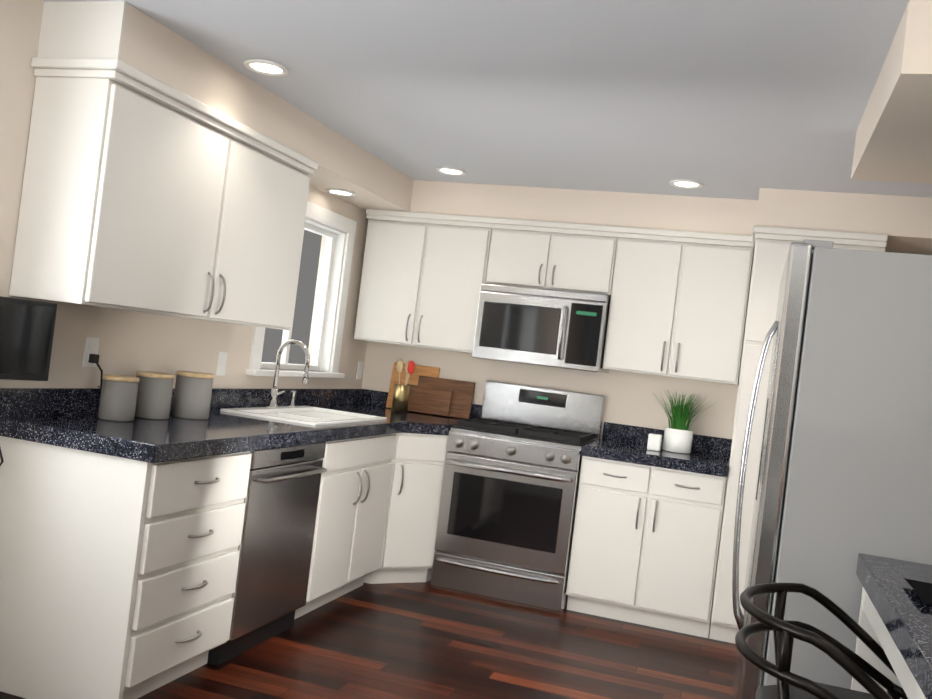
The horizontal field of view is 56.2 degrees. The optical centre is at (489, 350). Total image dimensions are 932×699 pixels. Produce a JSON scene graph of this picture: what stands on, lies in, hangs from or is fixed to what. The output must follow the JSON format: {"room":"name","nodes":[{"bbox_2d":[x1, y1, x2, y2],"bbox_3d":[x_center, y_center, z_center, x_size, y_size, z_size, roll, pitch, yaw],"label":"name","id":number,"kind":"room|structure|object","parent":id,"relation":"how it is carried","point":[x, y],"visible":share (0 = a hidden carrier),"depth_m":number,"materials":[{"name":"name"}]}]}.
{"room":"kitchen","nodes":[
{"label":"kitchen","id":0,"kind":"room"},
{"bbox_2d":[0,0,367,388],"bbox_3d":[-2.104,-0.092,1.852,0.160,2.360,8.630,7,-1,17],"label":"wall","id":1,"kind":"structure","parent":0,"point":[131,343],"depth_m":3.52,"materials":[{"name":"beige paint"}]},
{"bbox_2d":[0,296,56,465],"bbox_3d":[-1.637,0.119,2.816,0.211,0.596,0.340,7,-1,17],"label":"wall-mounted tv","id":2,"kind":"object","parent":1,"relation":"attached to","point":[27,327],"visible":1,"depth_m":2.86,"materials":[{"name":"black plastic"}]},
{"bbox_2d":[82,337,102,388],"bbox_3d":[-1.538,0.051,3.404,0.043,0.199,0.090,7,-1,17],"label":"electrical outlet","id":3,"kind":"object","parent":1,"relation":"attached to","point":[91,355],"visible":0.98,"depth_m":3.39,"materials":[{"name":"white plastic"}]},
{"bbox_2d":[9,65,235,320],"bbox_3d":[-1.352,-0.547,3.285,0.327,0.785,0.685,7,-1,17],"label":"upper cabinet","id":4,"kind":"object","parent":1,"relation":"attached to","point":[127,182],"depth_m":3.00,"materials":[{"name":"white wood"}]},
{"bbox_2d":[0,388,363,416],"bbox_3d":[-1.267,0.241,4.390,0.020,0.100,2.936,7,-1,17],"label":"backsplash","id":5,"kind":"structure","parent":1,"relation":"attached to","point":[14,402],"depth_m":3.38,"materials":[{"name":"black stone"}]},
{"bbox_2d":[216,352,227,375],"bbox_3d":[-1.300,0.065,4.242,0.009,0.116,0.072,7,-1,17],"label":"electrical outlet","id":6,"kind":"object","parent":1,"relation":"attached to","point":[221,364],"visible":1,"depth_m":4.24,"materials":[{"name":"white plastic"}]},
{"bbox_2d":[215,129,315,329],"bbox_3d":[-1.155,-0.517,3.940,0.327,0.785,0.685,7,-1,17],"label":"upper cabinet","id":7,"kind":"object","parent":1,"relation":"attached to","point":[268,199],"depth_m":3.87,"materials":[{"name":"white wood"}]},
{"bbox_2d":[246,201,356,377],"bbox_3d":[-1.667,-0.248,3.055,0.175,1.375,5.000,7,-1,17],"label":"window","id":8,"kind":"structure","parent":1,"relation":"in","point":[329,299],"depth_m":5.32,"materials":[{"name":"white wood"}]},
{"bbox_2d":[356,362,362,378],"bbox_3d":[-0.850,0.132,5.735,0.009,0.116,0.072,7,-1,17],"label":"electrical outlet","id":9,"kind":"object","parent":1,"relation":"attached to","point":[359,370],"visible":1,"depth_m":5.72,"materials":[{"name":"white plastic"}]},
{"bbox_2d":[37,1,412,211],"bbox_3d":[-0.966,-1.022,4.362,0.335,0.200,2.932,7,-1,17],"label":"ceiling soffit","id":10,"kind":"structure","parent":0,"point":[127,33],"depth_m":3.43,"materials":[{"name":"beige paint"}]},
{"bbox_2d":[325,188,355,196],"bbox_3d":[-0.842,-0.894,4.942,0.176,0.010,0.176,7,-1,17],"label":"recessed light","id":11,"kind":"object","parent":10,"relation":"attached to","point":[340,192],"visible":1,"depth_m":4.94,"materials":[{"name":"white"}]},
{"bbox_2d":[0,580,736,698],"bbox_3d":[-0.123,1.359,1.212,4.900,0.060,8.670,7,-1,17],"label":"floor","id":12,"kind":"structure","parent":0,"point":[421,640],"depth_m":3.89,"materials":[{"name":"brown wood"}]},
{"bbox_2d":[0,437,251,698],"bbox_3d":[-1.361,0.764,3.208,0.647,0.861,0.605,7,-1,17],"label":"base cabinet","id":13,"kind":"object","parent":12,"relation":"on","point":[120,541],"depth_m":2.93,"materials":[{"name":"white wood"}]},
{"bbox_2d":[0,405,471,464],"bbox_3d":[-0.877,0.367,4.267,0.862,0.060,2.936,7,-1,17],"label":"countertop","id":14,"kind":"structure","parent":13,"relation":"on","point":[150,441],"depth_m":3.24,"materials":[{"name":"black stone"}]},
{"bbox_2d":[98,374,139,420],"bbox_3d":[-1.415,0.180,3.331,0.132,0.166,0.132,7,-1,17],"label":"canister","id":15,"kind":"object","parent":14,"relation":"on","point":[118,398],"visible":1,"depth_m":3.28,"materials":[{"name":"grey ceramic"}]},
{"bbox_2d":[135,371,174,419],"bbox_3d":[-1.363,0.181,3.535,0.148,0.181,0.148,7,-1,17],"label":"canister","id":16,"kind":"object","parent":14,"relation":"on","point":[154,395],"visible":0.98,"depth_m":3.47,"materials":[{"name":"grey ceramic"}]},
{"bbox_2d":[172,371,213,419],"bbox_3d":[-1.262,0.190,3.713,0.154,0.191,0.154,7,-1,17],"label":"canister","id":17,"kind":"object","parent":14,"relation":"on","point":[192,395],"visible":1,"depth_m":3.65,"materials":[{"name":"grey ceramic"}]},
{"bbox_2d":[264,340,309,408],"bbox_3d":[-1.003,0.129,4.605,0.214,0.365,0.246,7,-1,17],"label":"faucet","id":18,"kind":"object","parent":14,"relation":"on","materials":[{"name":"silver metal"}]},
{"bbox_2d":[220,405,387,424],"bbox_3d":[-0.933,0.427,4.471,0.509,0.212,0.823,7,-1,17],"label":"sink","id":19,"kind":"object","parent":14,"relation":"in","point":[310,414],"depth_m":4.52,"materials":[{"name":"white ceramic"}]},
{"bbox_2d":[391,359,414,412],"bbox_3d":[-0.536,0.221,5.448,0.128,0.330,0.100,7,-1,17],"label":"utensil holder","id":20,"kind":"object","parent":14,"relation":"on","point":[401,392],"visible":1,"depth_m":5.42,"materials":[{"name":"gold metal"}]},
{"bbox_2d":[386,362,474,418],"bbox_3d":[-0.378,0.255,5.590,0.580,0.298,0.116,7,-1,17],"label":"cutting boards","id":21,"kind":"object","parent":14,"relation":"on","point":[432,392],"visible":0.83,"depth_m":5.55,"materials":[{"name":"brown wood"}]},
{"bbox_2d":[207,442,327,664],"bbox_3d":[-1.137,0.798,3.769,0.639,0.855,0.594,7,-1,17],"label":"dishwasher","id":22,"kind":"object","parent":12,"relation":"on","point":[269,595],"visible":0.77,"depth_m":3.64,"materials":[{"name":"silver metal"}]},
{"bbox_2d":[260,433,399,618],"bbox_3d":[-0.981,0.820,4.470,0.647,0.861,0.834,7,-1,17],"label":"base cabinet","id":23,"kind":"object","parent":12,"relation":"on","point":[355,498],"depth_m":4.33,"materials":[{"name":"white wood"}]},
{"bbox_2d":[380,429,447,582],"bbox_3d":[-0.634,0.869,5.253,0.862,0.861,0.867,7,-1,17],"label":"base cabinet","id":24,"kind":"object","parent":12,"relation":"on","point":[409,550],"depth_m":4.86,"materials":[{"name":"white wood"}]},
{"bbox_2d":[430,381,605,613],"bbox_3d":[0.178,0.803,5.075,0.754,1.180,0.744,7,-1,17],"label":"range","id":25,"kind":"object","parent":12,"relation":"on","point":[509,495],"visible":1,"depth_m":4.81,"materials":[{"name":"silver metal"}]},
{"bbox_2d":[566,453,729,638],"bbox_3d":[0.901,1.050,4.903,0.761,0.861,0.637,7,-1,17],"label":"base cabinet","id":26,"kind":"object","parent":12,"relation":"on","point":[653,539],"depth_m":4.61,"materials":[{"name":"white wood"}]},
{"bbox_2d":[582,437,729,476],"bbox_3d":[0.953,0.592,4.895,0.761,0.060,0.662,7,-1,17],"label":"countertop","id":27,"kind":"structure","parent":26,"relation":"on","point":[712,464],"depth_m":4.63,"materials":[{"name":"black stone"}]},
{"bbox_2d":[647,433,661,450],"bbox_3d":[0.922,0.512,4.865,0.070,0.090,0.070,7,-1,17],"label":"cube","id":28,"kind":"object","parent":27,"relation":"on","point":[654,442],"visible":0.96,"depth_m":4.83,"materials":[{"name":"white ceramic"}]},
{"bbox_2d":[654,391,705,453],"bbox_3d":[1.091,0.405,4.954,0.374,0.345,0.398,7,-1,17],"label":"grass plant","id":29,"kind":"object","parent":27,"relation":"on","point":[678,435],"visible":1,"depth_m":4.89,"materials":[{"name":"white ceramic"}]},
{"bbox_2d":[710,229,887,643],"bbox_3d":[1.638,0.499,4.706,0.620,2.126,0.637,7,-1,17],"label":"tall cabinet","id":30,"kind":"object","parent":12,"relation":"on","point":[770,249],"depth_m":4.47,"materials":[{"name":"white wood"}]},
{"bbox_2d":[735,583,907,698],"bbox_3d":[0.752,0.998,1.837,0.538,0.878,0.538,7,-1,17],"label":"bar stool","id":31,"kind":"object","parent":12,"relation":"on","point":[855,666],"visible":0.94,"depth_m":1.93,"materials":[{"name":"black metal"}]},
{"bbox_2d":[731,239,931,698],"bbox_3d":[1.265,0.621,2.786,0.936,1.762,0.960,7,-1,17],"label":"fridge","id":32,"kind":"object","parent":12,"relation":"on","point":[844,477],"visible":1,"depth_m":2.39,"materials":[{"name":"grey metal"}]},
{"bbox_2d":[911,689,922,698],"bbox_3d":[0.926,1.021,1.224,0.582,0.861,0.450,7,-1,17],"label":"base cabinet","id":33,"kind":"object","parent":12,"relation":"on","point":[916,690],"depth_m":1.58,"materials":[{"name":"white wood"}]},
{"bbox_2d":[856,553,931,698],"bbox_3d":[0.803,0.538,0.680,0.607,0.060,3.315,7,-1,17],"label":"countertop","id":34,"kind":"structure","parent":33,"relation":"on","point":[907,620],"depth_m":1.82,"materials":[{"name":"black stone"}]},
{"bbox_2d":[904,578,931,603],"bbox_3d":[1.050,0.507,1.866,0.260,0.060,0.245,7,-1,17],"label":"napkin","id":35,"kind":"object","parent":34,"relation":"on","point":[923,590],"visible":1,"depth_m":1.90,"materials":[{"name":"black"}]},
{"bbox_2d":[42,0,931,199],"bbox_3d":[0.214,-1.058,1.218,4.800,0.100,8.670,7,-1,17],"label":"ceiling","id":36,"kind":"structure","parent":0,"point":[740,99],"depth_m":3.21,"materials":[{"name":"white paint"}]},
{"bbox_2d":[243,59,288,75],"bbox_3d":[-0.878,-1.113,3.436,0.176,0.010,0.176,7,-1,17],"label":"recessed light","id":37,"kind":"object","parent":36,"relation":"in","point":[265,67],"visible":0.96,"depth_m":3.43,"materials":[{"name":"white"}]},
{"bbox_2d":[436,167,465,175],"bbox_3d":[-0.219,-1.021,4.969,0.176,0.010,0.176,7,-1,17],"label":"recessed light","id":38,"kind":"object","parent":36,"relation":"in","point":[451,171],"visible":1,"depth_m":4.97,"materials":[{"name":"white"}]},
{"bbox_2d":[410,180,931,254],"bbox_3d":[0.980,-0.784,4.963,3.065,0.200,0.640,7,-1,17],"label":"ceiling soffit","id":39,"kind":"structure","parent":36,"relation":"attached to","point":[904,223],"depth_m":4.89,"materials":[{"name":"beige paint"}]},
{"bbox_2d":[669,179,702,188],"bbox_3d":[1.035,-0.874,4.584,0.176,0.010,0.176,7,-1,17],"label":"recessed light","id":40,"kind":"object","parent":36,"relation":"in","point":[685,183],"visible":1,"depth_m":4.58,"materials":[{"name":"white"}]},
{"bbox_2d":[851,0,931,183],"bbox_3d":[1.547,-0.740,2.699,0.660,0.190,1.180,7,-1,17],"label":"bulkhead","id":41,"kind":"object","parent":36,"relation":"attached to","point":[893,141],"visible":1,"depth_m":2.61,"materials":[{"name":"beige paint"}]},
{"bbox_2d":[362,257,753,438],"bbox_3d":[1.302,0.345,5.234,4.760,2.360,0.160,7,-1,17],"label":"wall","id":42,"kind":"structure","parent":0,"point":[631,399],"depth_m":5.34,"materials":[{"name":"beige paint"}]},
{"bbox_2d":[360,389,482,417],"bbox_3d":[-0.438,0.351,5.660,0.842,0.100,0.019,7,-1,17],"label":"backsplash","id":43,"kind":"structure","parent":42,"relation":"attached to","point":[371,397],"depth_m":5.74,"materials":[{"name":"black stone"}]},
{"bbox_2d":[354,213,493,352],"bbox_3d":[-0.378,-0.411,5.515,0.816,0.785,0.327,7,-1,17],"label":"upper cabinet","id":44,"kind":"object","parent":42,"relation":"attached to","point":[422,278],"depth_m":5.35,"materials":[{"name":"white wood"}]},
{"bbox_2d":[486,221,617,296],"bbox_3d":[0.400,-0.534,5.287,0.760,0.360,0.327,7,-1,17],"label":"upper cabinet","id":45,"kind":"object","parent":42,"relation":"attached to","point":[568,258],"depth_m":5.12,"materials":[{"name":"white wood"}]},
{"bbox_2d":[472,284,610,373],"bbox_3d":[0.333,-0.129,5.221,0.754,0.440,0.455,7,-1,17],"label":"over-the-range microwave","id":46,"kind":"object","parent":45,"relation":"attached to","point":[554,328],"visible":1,"depth_m":5.04,"materials":[{"name":"silver metal"}]},
{"bbox_2d":[602,422,729,456],"bbox_3d":[1.055,0.526,5.203,0.761,0.100,0.020,7,-1,17],"label":"backsplash","id":47,"kind":"structure","parent":42,"relation":"attached to","point":[700,443],"depth_m":5.22,"materials":[{"name":"black stone"}]},
{"bbox_2d":[602,229,753,383],"bbox_3d":[1.099,-0.238,5.063,0.756,0.785,0.327,7,-1,17],"label":"upper cabinet","id":48,"kind":"object","parent":42,"relation":"attached to","point":[678,300],"depth_m":4.90,"materials":[{"name":"white wood"}]}
]}

